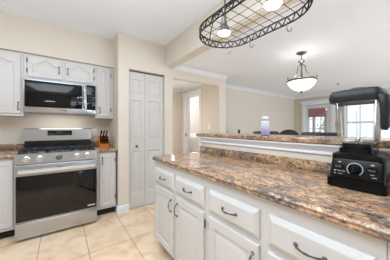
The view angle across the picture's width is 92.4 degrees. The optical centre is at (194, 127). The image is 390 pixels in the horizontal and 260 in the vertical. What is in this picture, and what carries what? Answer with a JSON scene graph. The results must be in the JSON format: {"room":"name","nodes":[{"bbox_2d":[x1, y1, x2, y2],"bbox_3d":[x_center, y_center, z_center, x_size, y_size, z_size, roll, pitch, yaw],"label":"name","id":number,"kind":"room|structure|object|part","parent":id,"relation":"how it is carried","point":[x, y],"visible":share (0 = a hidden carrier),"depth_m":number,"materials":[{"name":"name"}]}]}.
{"room":"kitchen","nodes":[
{"label":"kitchen","id":0,"kind":"room"},
{"bbox_2d":[0,113,108,143],"bbox_3d":[-2.913,-0.070,2.150,3.740,2.540,0.100,0,0,-35],"label":"wall","id":1,"kind":"structure","parent":0,"point":[11,128],"depth_m":2.63,"materials":[{"name":"beige paint"}]},
{"bbox_2d":[0,144,23,149],"bbox_3d":[-2.671,0.248,2.247,0.947,0.076,0.021,0,0,-35],"label":"backsplash","id":2,"kind":"structure","parent":1,"relation":"attached to","point":[2,146],"depth_m":2.43,"materials":[{"name":"stone"}]},
{"bbox_2d":[0,49,26,116],"bbox_3d":[-2.521,-0.530,2.138,0.866,0.770,0.374,0,0,-35],"label":"upper cabinet","id":3,"kind":"object","parent":1,"relation":"attached to","point":[11,62],"visible":0.98,"depth_m":2.21,"materials":[{"name":"grey wood"}]},
{"bbox_2d":[24,53,94,85],"bbox_3d":[-1.851,-0.761,2.614,0.776,0.307,0.374,0,0,-35],"label":"upper cabinet","id":4,"kind":"object","parent":1,"relation":"attached to","point":[35,66],"visible":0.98,"depth_m":2.46,"materials":[{"name":"painted wood"},{"name":"pewter"}]},
{"bbox_3d":[-1.913,-0.765,2.394,0.343,0.260,0.020,0,0,-35],"label":"door","id":5,"kind":"part","parent":4,"relation":"part of","materials":[{"name":"grey wood"}]},
{"bbox_2d":[23,78,95,115],"bbox_3d":[-1.828,-0.396,2.581,0.770,0.419,0.436,0,0,-35],"label":"microwave","id":6,"kind":"object","parent":4,"relation":"attached to","point":[39,96],"visible":1,"depth_m":2.42,"materials":[{"name":"silver metal"}]},
{"bbox_3d":[-1.517,-0.422,2.569,0.023,0.316,0.057,0,0,-35],"label":"handle","id":7,"kind":"part","parent":6,"relation":"part of","materials":[{"name":"silver metal"}]},
{"bbox_3d":[-1.472,-0.427,2.649,0.110,0.347,0.024,0,0,-35],"label":"control panel","id":8,"kind":"part","parent":6,"relation":"part of","materials":[{"name":"black glass"}]},
{"bbox_3d":[-1.609,-0.765,2.610,0.333,0.260,0.020,0,0,-35],"label":"door","id":9,"kind":"part","parent":4,"relation":"part of","materials":[{"name":"grey wood"}]},
{"bbox_2d":[92,129,96,135],"bbox_3d":[-1.619,0.070,3.004,0.070,0.115,0.008,0,0,-35],"label":"wall outlet","id":10,"kind":"object","parent":1,"relation":"attached to","point":[94,131],"visible":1,"depth_m":3.00,"materials":[{"name":"white plastic"}]},
{"bbox_2d":[92,65,112,118],"bbox_3d":[-1.435,-0.530,2.910,0.245,0.770,0.374,0,0,-35],"label":"upper cabinet","id":11,"kind":"object","parent":1,"relation":"attached to","point":[103,75],"visible":0.99,"depth_m":2.78,"materials":[{"name":"grey wood"}]},
{"bbox_3d":[-1.360,-0.533,2.788,0.176,0.723,0.020,0,0,-35],"label":"door","id":12,"kind":"part","parent":11,"relation":"part of","materials":[{"name":"grey wood"}]},
{"bbox_2d":[0,11,113,67],"bbox_3d":[-2.822,-1.129,1.935,3.640,0.422,0.355,0,0,-35],"label":"soffit","id":13,"kind":"structure","parent":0,"point":[21,34],"depth_m":2.42,"materials":[{"name":"beige paint"}]},
{"bbox_2d":[0,202,174,259],"bbox_3d":[0.665,1.250,2.190,9.620,0.100,8.000,0,0,-35],"label":"floor","id":14,"kind":"structure","parent":0,"point":[130,235],"depth_m":1.96,"materials":[{"name":"tile"}]},
{"bbox_2d":[0,158,14,238],"bbox_3d":[-2.469,0.762,2.002,0.894,0.875,0.652,0,0,-35],"label":"base cabinet","id":15,"kind":"object","parent":14,"relation":"on","point":[7,227],"visible":0.68,"depth_m":1.99,"materials":[{"name":"grey wood"}]},
{"bbox_2d":[0,149,20,158],"bbox_3d":[-2.494,0.305,1.997,0.947,0.038,0.634,0,0,-35],"label":"countertop","id":16,"kind":"structure","parent":15,"relation":"on","point":[4,154],"depth_m":2.10,"materials":[{"name":"stone"}]},
{"bbox_2d":[14,128,96,240],"bbox_3d":[-1.733,0.603,2.406,0.761,1.195,0.789,0,0,-35],"label":"gas range","id":17,"kind":"object","parent":14,"relation":"on","point":[55,171],"visible":1,"depth_m":2.15,"materials":[{"name":"silver metal"}]},
{"bbox_3d":[-1.768,0.334,1.957,0.062,0.062,0.047,0,0,-35],"label":"knob","id":18,"kind":"part","parent":17,"relation":"part of","materials":[{"name":"silver metal"}]},
{"bbox_3d":[-1.679,0.334,2.020,0.062,0.062,0.047,0,0,-35],"label":"knob","id":19,"kind":"part","parent":17,"relation":"part of","materials":[{"name":"silver metal"}]},
{"bbox_3d":[-1.559,0.697,2.161,0.761,0.606,0.050,0,0,-35],"label":"oven door","id":20,"kind":"part","parent":17,"relation":"part of","materials":[{"name":"black glass"}]},
{"bbox_3d":[-1.569,0.330,2.175,0.761,0.110,0.095,0,0,-35],"label":"control panel","id":21,"kind":"part","parent":17,"relation":"part of","materials":[{"name":"silver metal"}]},
{"bbox_3d":[-1.526,0.451,2.114,0.701,0.038,0.071,0,0,-35],"label":"handle","id":22,"kind":"part","parent":17,"relation":"part of","materials":[{"name":"silver metal"}]},
{"bbox_3d":[-1.564,1.089,2.167,0.761,0.165,0.055,0,0,-35],"label":"drawer","id":23,"kind":"part","parent":17,"relation":"part of","materials":[{"name":"silver metal"}]},
{"bbox_2d":[17,148,95,153],"bbox_3d":[-1.729,0.287,2.400,0.761,0.019,0.525,0,0,-35],"label":"cooktop","id":24,"kind":"object","parent":17,"relation":"in","point":[75,149],"depth_m":2.21,"materials":[{"name":"black metal"}]},
{"bbox_2d":[97,151,115,215],"bbox_3d":[-1.371,0.762,2.782,0.242,0.875,0.652,0,0,-35],"label":"base cabinet","id":25,"kind":"object","parent":14,"relation":"on","point":[106,161],"visible":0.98,"depth_m":2.55,"materials":[{"name":"grey wood"}]},
{"bbox_2d":[94,145,117,151],"bbox_3d":[-1.370,0.305,2.795,0.270,0.038,0.634,0,0,-35],"label":"countertop","id":26,"kind":"structure","parent":25,"relation":"on","point":[110,148],"depth_m":2.59,"materials":[{"name":"stone"}]},
{"bbox_2d":[98,136,108,147],"bbox_3d":[-1.366,0.201,2.789,0.124,0.170,0.160,0,0,-35],"label":"knife block","id":27,"kind":"object","parent":26,"relation":"on","point":[101,145],"visible":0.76,"depth_m":2.73,"materials":[{"name":"orange wood"}]},
{"bbox_2d":[155,161,207,259],"bbox_3d":[0.058,0.762,1.717,0.655,0.875,0.851,0,0,-35],"label":"base cabinet","id":28,"kind":"object","parent":14,"relation":"on","point":[181,197],"visible":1,"depth_m":1.44,"materials":[{"name":"grey wood"}]},
{"bbox_3d":[-0.284,0.458,1.711,0.022,0.140,0.377,0,0,-35],"label":"drawer","id":29,"kind":"part","parent":28,"relation":"part of","materials":[{"name":"grey wood"}]},
{"bbox_3d":[-0.284,0.819,1.712,0.020,0.527,0.377,0,0,-35],"label":"door","id":30,"kind":"part","parent":28,"relation":"part of","materials":[{"name":"grey wood"}]},
{"bbox_3d":[-0.045,0.819,1.375,0.020,0.527,0.364,0,0,-35],"label":"door","id":31,"kind":"part","parent":28,"relation":"part of","materials":[{"name":"grey wood"}]},
{"bbox_3d":[-0.045,0.458,1.375,0.022,0.140,0.364,0,0,-35],"label":"drawer","id":32,"kind":"part","parent":28,"relation":"part of","materials":[{"name":"grey wood"}]},
{"bbox_2d":[152,152,389,242],"bbox_3d":[0.452,0.304,1.187,0.627,0.040,2.212,0,0,-35],"label":"countertop","id":33,"kind":"structure","parent":28,"relation":"on","point":[305,191],"depth_m":0.88,"materials":[{"name":"stone"}]},
{"bbox_2d":[327,86,389,196],"bbox_3d":[0.820,0.043,0.919,0.242,0.484,0.229,0,0,-35],"label":"blender","id":34,"kind":"object","parent":33,"relation":"on","point":[359,166],"visible":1,"depth_m":0.86,"materials":[{"name":"black plastic"}]},
{"bbox_2d":[335,163,342,167],"bbox_3d":[0.702,0.185,0.913,0.018,0.018,0.028,0,0,-35],"label":"switch","id":35,"kind":"object","parent":34,"relation":"attached to","point":[337,165],"depth_m":0.91,"materials":[{"name":"black plastic"}]},
{"bbox_3d":[0.743,0.193,0.869,0.021,0.075,0.180,0,0,-35],"label":"control panel","id":36,"kind":"part","parent":34,"relation":"part of","materials":[{"name":"black plastic"}]},
{"bbox_2d":[335,99,380,143],"bbox_3d":[0.816,-0.027,0.933,0.160,0.211,0.160,0,0,-35],"label":"jar","id":37,"kind":"object","parent":34,"relation":"on","point":[339,106],"depth_m":0.94,"materials":[{"name":"clear plastic"}]},
{"bbox_3d":[0.816,0.055,0.933,0.055,0.035,0.055,0,0,-13],"label":"blade","id":38,"kind":"part","parent":34,"relation":"part of","materials":[{"name":"silver metal"}]},
{"bbox_3d":[0.820,0.212,0.923,0.238,0.146,0.220,0,0,-35],"label":"motor","id":39,"kind":"part","parent":34,"relation":"part of","materials":[{"name":"black plastic"}]},
{"bbox_3d":[0.816,-0.157,0.933,0.202,0.064,0.202,0,0,-35],"label":"lid","id":40,"kind":"part","parent":34,"relation":"part of","materials":[{"name":"black plastic"}]},
{"bbox_2d":[367,168,376,172],"bbox_3d":[0.772,0.185,0.816,0.018,0.018,0.028,0,0,-35],"label":"switch","id":41,"kind":"object","parent":34,"relation":"attached to","point":[369,170],"depth_m":0.81,"materials":[{"name":"black plastic"}]},
{"bbox_3d":[0.811,-0.079,0.816,0.046,0.176,0.075,0,0,4],"label":"handle","id":42,"kind":"part","parent":34,"relation":"part of","materials":[{"name":"black plastic"}]},
{"bbox_2d":[190,133,198,151],"bbox_3d":[0.056,0.680,5.835,0.650,1.040,0.650,0,0,-35],"label":"washing machine","id":43,"kind":"object","parent":14,"relation":"on","point":[194,140],"visible":0.17,"depth_m":5.46,"materials":[{"name":"white"}]},
{"bbox_2d":[253,131,279,134],"bbox_3d":[0.988,0.623,2.401,0.442,1.156,0.482,0,0,-3],"label":"bar stool","id":44,"kind":"object","parent":14,"relation":"on","point":[254,132],"visible":0.06,"depth_m":2.59,"materials":[{"name":"grey metal"}]},
{"bbox_2d":[280,130,298,134],"bbox_3d":[2.000,0.618,4.089,0.480,1.166,0.562,0,0,37],"label":"dining chair","id":45,"kind":"object","parent":14,"relation":"on","point":[284,132],"visible":0.08,"depth_m":4.27,"materials":[{"name":"grey leather"}]},
{"bbox_2d":[208,179,387,259],"bbox_3d":[0.542,0.762,1.035,0.655,0.875,0.820,0,0,-35],"label":"base cabinet","id":46,"kind":"object","parent":14,"relation":"on","point":[242,225],"visible":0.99,"depth_m":0.83,"materials":[{"name":"grey wood"}]},
{"bbox_3d":[0.173,0.458,1.018,0.034,0.017,0.118,0,0,-35],"label":"handle","id":47,"kind":"part","parent":46,"relation":"part of","materials":[{"name":"grey metal"}]},
{"bbox_3d":[0.197,0.819,1.035,0.020,0.527,0.369,0,0,-35],"label":"door","id":48,"kind":"part","parent":46,"relation":"part of","materials":[{"name":"grey wood"}]},
{"bbox_3d":[0.196,0.458,1.034,0.022,0.140,0.369,0,0,-35],"label":"drawer","id":49,"kind":"part","parent":46,"relation":"part of","materials":[{"name":"grey wood"}]},
{"bbox_3d":[0.434,0.819,0.701,0.020,0.527,0.355,0,0,-35],"label":"door","id":50,"kind":"part","parent":46,"relation":"part of","materials":[{"name":"grey wood"}]},
{"bbox_3d":[0.411,0.458,0.684,0.034,0.017,0.118,0,0,-35],"label":"handle","id":51,"kind":"part","parent":46,"relation":"part of","materials":[{"name":"grey metal"}]},
{"bbox_3d":[0.434,0.458,0.700,0.022,0.140,0.355,0,0,-35],"label":"drawer","id":52,"kind":"part","parent":46,"relation":"part of","materials":[{"name":"grey wood"}]},
{"bbox_2d":[301,132,336,135],"bbox_3d":[1.142,0.623,1.829,0.482,1.156,0.442,0,0,-35],"label":"bar stool","id":53,"kind":"object","parent":14,"relation":"on","point":[303,133],"visible":0.17,"depth_m":1.96,"materials":[{"name":"grey leather"}]},
{"bbox_2d":[388,242,389,259],"bbox_3d":[0.924,0.762,0.497,0.655,0.875,0.499,0,0,-35],"label":"base cabinet","id":54,"kind":"object","parent":14,"relation":"on","point":[388,242],"visible":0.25,"depth_m":0.54,"materials":[{"name":"grey wood"}]},
{"bbox_2d":[0,0,221,45],"bbox_3d":[-0.914,-1.390,-0.103,4.390,0.100,6.090,0,0,-35],"label":"ceiling","id":55,"kind":"structure","parent":0,"point":[156,21],"depth_m":2.21,"materials":[{"name":"white paint"}]},
{"bbox_2d":[165,0,299,68],"bbox_3d":[1.125,-1.165,0.898,0.135,0.350,5.360,0,0,-35],"label":"beam","id":56,"kind":"structure","parent":55,"relation":"attached to","point":[187,45],"depth_m":2.15,"materials":[{"name":"beige paint"}]},
{"bbox_2d":[199,0,312,47],"bbox_3d":[0.370,-1.041,1.336,0.455,0.623,0.835,0,0,-35],"label":"pot rack","id":57,"kind":"object","parent":55,"relation":"hanging from","point":[269,5],"visible":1,"depth_m":1.36,"materials":[{"name":"black metal"}]},
{"bbox_3d":[0.236,-0.790,1.523,0.104,0.050,0.104,0,0,-35],"label":"bulb","id":58,"kind":"part","parent":57,"relation":"part of","materials":[{"name":"white glass"}]},
{"bbox_3d":[0.487,-0.790,1.170,0.104,0.050,0.104,0,0,-35],"label":"bulb","id":59,"kind":"part","parent":57,"relation":"part of","materials":[{"name":"white glass"}]},
{"bbox_2d":[109,32,225,209],"bbox_3d":[-0.405,-0.070,3.484,2.095,2.540,0.630,0,0,-35],"label":"wall","id":60,"kind":"structure","parent":0,"point":[130,52],"depth_m":2.83,"materials":[{"name":"beige paint"}]},
{"bbox_2d":[91,141,97,145],"bbox_3d":[-1.547,0.248,3.045,0.270,0.076,0.021,0,0,-35],"label":"backsplash","id":61,"kind":"structure","parent":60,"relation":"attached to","point":[93,143],"depth_m":2.99,"materials":[{"name":"stone"}]},
{"bbox_2d":[116,204,128,213],"bbox_3d":[-1.041,1.147,2.686,0.166,0.105,0.096,0,0,-35],"label":"baseboard","id":62,"kind":"structure","parent":60,"relation":"attached to","point":[123,208],"depth_m":2.65,"materials":[{"name":"white wood"}]},
{"bbox_2d":[129,70,162,208],"bbox_3d":[-0.755,0.164,2.916,0.567,2.048,0.102,0,0,-35],"label":"door","id":63,"kind":"structure","parent":60,"relation":"in","point":[145,89],"depth_m":2.88,"materials":[{"name":"grey wood"}]},
{"bbox_2d":[173,65,227,79],"bbox_3d":[0.146,-1.015,3.455,1.230,0.070,0.055,0,0,-35],"label":"trim","id":64,"kind":"structure","parent":60,"relation":"attached to","point":[180,68],"depth_m":3.41,"materials":[{"name":"white"}]},
{"bbox_2d":[190,96,198,132],"bbox_3d":[0.395,-0.050,5.604,1.865,2.500,1.920,0,0,-35],"label":"wall","id":65,"kind":"structure","parent":0,"point":[194,102],"depth_m":6.37,"materials":[{"name":"white paint"}]},
{"bbox_2d":[172,85,332,161],"bbox_3d":[0.511,0.065,2.816,1.375,2.270,4.800,0,0,-35],"label":"wall","id":66,"kind":"structure","parent":0,"point":[208,92],"depth_m":4.06,"materials":[{"name":"beige paint"}]},
{"bbox_2d":[180,84,201,91],"bbox_3d":[0.016,-0.995,4.415,0.040,0.050,1.420,0,0,-35],"label":"trim","id":67,"kind":"structure","parent":66,"relation":"attached to","point":[196,85],"depth_m":4.59,"materials":[{"name":"white"}]},
{"bbox_2d":[182,89,201,152],"bbox_3d":[-0.026,0.158,4.612,0.200,2.085,0.830,0,0,-35],"label":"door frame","id":68,"kind":"structure","parent":66,"relation":"in","point":[186,97],"depth_m":4.85,"materials":[{"name":"white wood"}]},
{"bbox_2d":[200,146,330,173],"bbox_3d":[0.703,0.250,1.358,0.020,0.071,2.200,0,0,-35],"label":"backsplash","id":69,"kind":"structure","parent":66,"relation":"attached to","point":[305,164],"depth_m":1.45,"materials":[{"name":"stone"}]},
{"bbox_2d":[196,133,389,148],"bbox_3d":[0.823,0.083,1.474,0.392,0.039,2.290,0,0,-35],"label":"raised ledge","id":70,"kind":"object","parent":66,"relation":"on","point":[327,140],"visible":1,"depth_m":1.35,"materials":[{"name":"stone"}]},
{"bbox_2d":[261,116,269,134],"bbox_3d":[0.620,-0.020,1.649,0.074,0.167,0.074,0,0,-35],"label":"water bottle","id":71,"kind":"object","parent":70,"relation":"on","point":[265,123],"visible":0.97,"depth_m":1.62,"materials":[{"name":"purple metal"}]},
{"bbox_2d":[199,137,389,154],"bbox_3d":[0.698,0.136,1.354,0.034,0.065,2.200,0,0,-35],"label":"trim","id":72,"kind":"structure","parent":66,"relation":"attached to","point":[287,146],"depth_m":1.41,"materials":[{"name":"white"}]},
{"bbox_2d":[226,88,293,133],"bbox_3d":[1.836,0.075,5.389,3.765,2.250,0.100,0,0,-35],"label":"wall","id":73,"kind":"structure","parent":0,"point":[245,110],"depth_m":5.20,"materials":[{"name":"beige paint"}]},
{"bbox_2d":[226,84,294,98],"bbox_3d":[1.881,-1.015,5.326,3.765,0.070,0.055,0,0,-35],"label":"trim","id":74,"kind":"structure","parent":73,"relation":"attached to","point":[227,85],"depth_m":5.21,"materials":[{"name":"white"}]},
{"bbox_2d":[172,0,389,96],"bbox_3d":[2.732,-1.085,3.045,5.260,0.130,7.000,0,0,-35],"label":"ceiling","id":75,"kind":"structure","parent":0,"point":[346,42],"depth_m":2.60,"materials":[{"name":"white paint"}]},
{"bbox_2d":[286,51,317,93],"bbox_3d":[1.491,-0.762,2.598,0.380,0.574,0.401,0,0,-35],"label":"pendant lamp","id":76,"kind":"object","parent":75,"relation":"hanging from","point":[301,84],"visible":1,"depth_m":2.53,"materials":[{"name":"white glass"}]},
{"bbox_3d":[1.485,-0.848,2.607,0.090,0.315,0.090,0,0,-35],"label":"stem","id":77,"kind":"part","parent":76,"relation":"part of","materials":[{"name":"grey metal"}]},
{"bbox_3d":[1.485,-0.585,2.607,0.356,0.140,0.356,0,0,-35],"label":"lamp shade","id":78,"kind":"part","parent":76,"relation":"part of","materials":[{"name":"white glass"}]},
{"bbox_2d":[294,88,389,134],"bbox_3d":[5.119,0.075,4.121,0.120,2.250,5.990,0,0,-35],"label":"wall","id":79,"kind":"structure","parent":0,"point":[297,105],"depth_m":6.25,"materials":[{"name":"beige paint"}]},
{"bbox_2d":[300,99,334,132],"bbox_3d":[3.841,0.165,5.851,0.160,2.070,1.030,0,0,-35],"label":"door","id":80,"kind":"structure","parent":79,"relation":"in","point":[330,108],"depth_m":5.81,"materials":[{"name":"white wood"}]},
{"bbox_2d":[312,117,314,131],"bbox_3d":[3.813,0.225,6.015,0.027,1.550,0.070,0,0,-35],"label":"sheer curtain","id":81,"kind":"object","parent":80,"relation":"hanging from","point":[313,121],"visible":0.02,"depth_m":6.01,"materials":[{"name":"white fabric"}]},
{"bbox_2d":[308,108,325,116],"bbox_3d":[3.816,-0.480,5.867,0.042,0.270,0.478,0,0,-35],"label":"roman shade","id":82,"kind":"object","parent":80,"relation":"attached to","point":[317,112],"visible":1,"depth_m":5.84,"materials":[{"name":"red fabric"}]},
{"bbox_2d":[324,110,326,131],"bbox_3d":[4.007,0.225,5.742,0.027,1.550,0.080,0,0,-35],"label":"sheer curtain","id":83,"kind":"object","parent":80,"relation":"hanging from","point":[325,120],"visible":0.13,"depth_m":5.74,"materials":[{"name":"white fabric"}]},
{"bbox_2d":[294,85,389,98],"bbox_3d":[5.080,-1.015,4.026,0.055,0.070,5.880,0,0,-35],"label":"trim","id":84,"kind":"structure","parent":79,"relation":"attached to","point":[382,86],"depth_m":5.76,"materials":[{"name":"white"}]},
{"bbox_2d":[344,93,389,136],"bbox_3d":[4.621,-0.170,4.761,0.150,1.340,1.550,0,0,-35],"label":"window","id":85,"kind":"structure","parent":79,"relation":"in","point":[346,122],"depth_m":5.26,"materials":[{"name":"white wood"}]},
{"bbox_3d":[4.642,-0.150,4.776,0.040,1.180,1.300,0,0,-35],"label":"frame","id":86,"kind":"part","parent":85,"relation":"part of","materials":[{"name":"white wood"}]}
]}

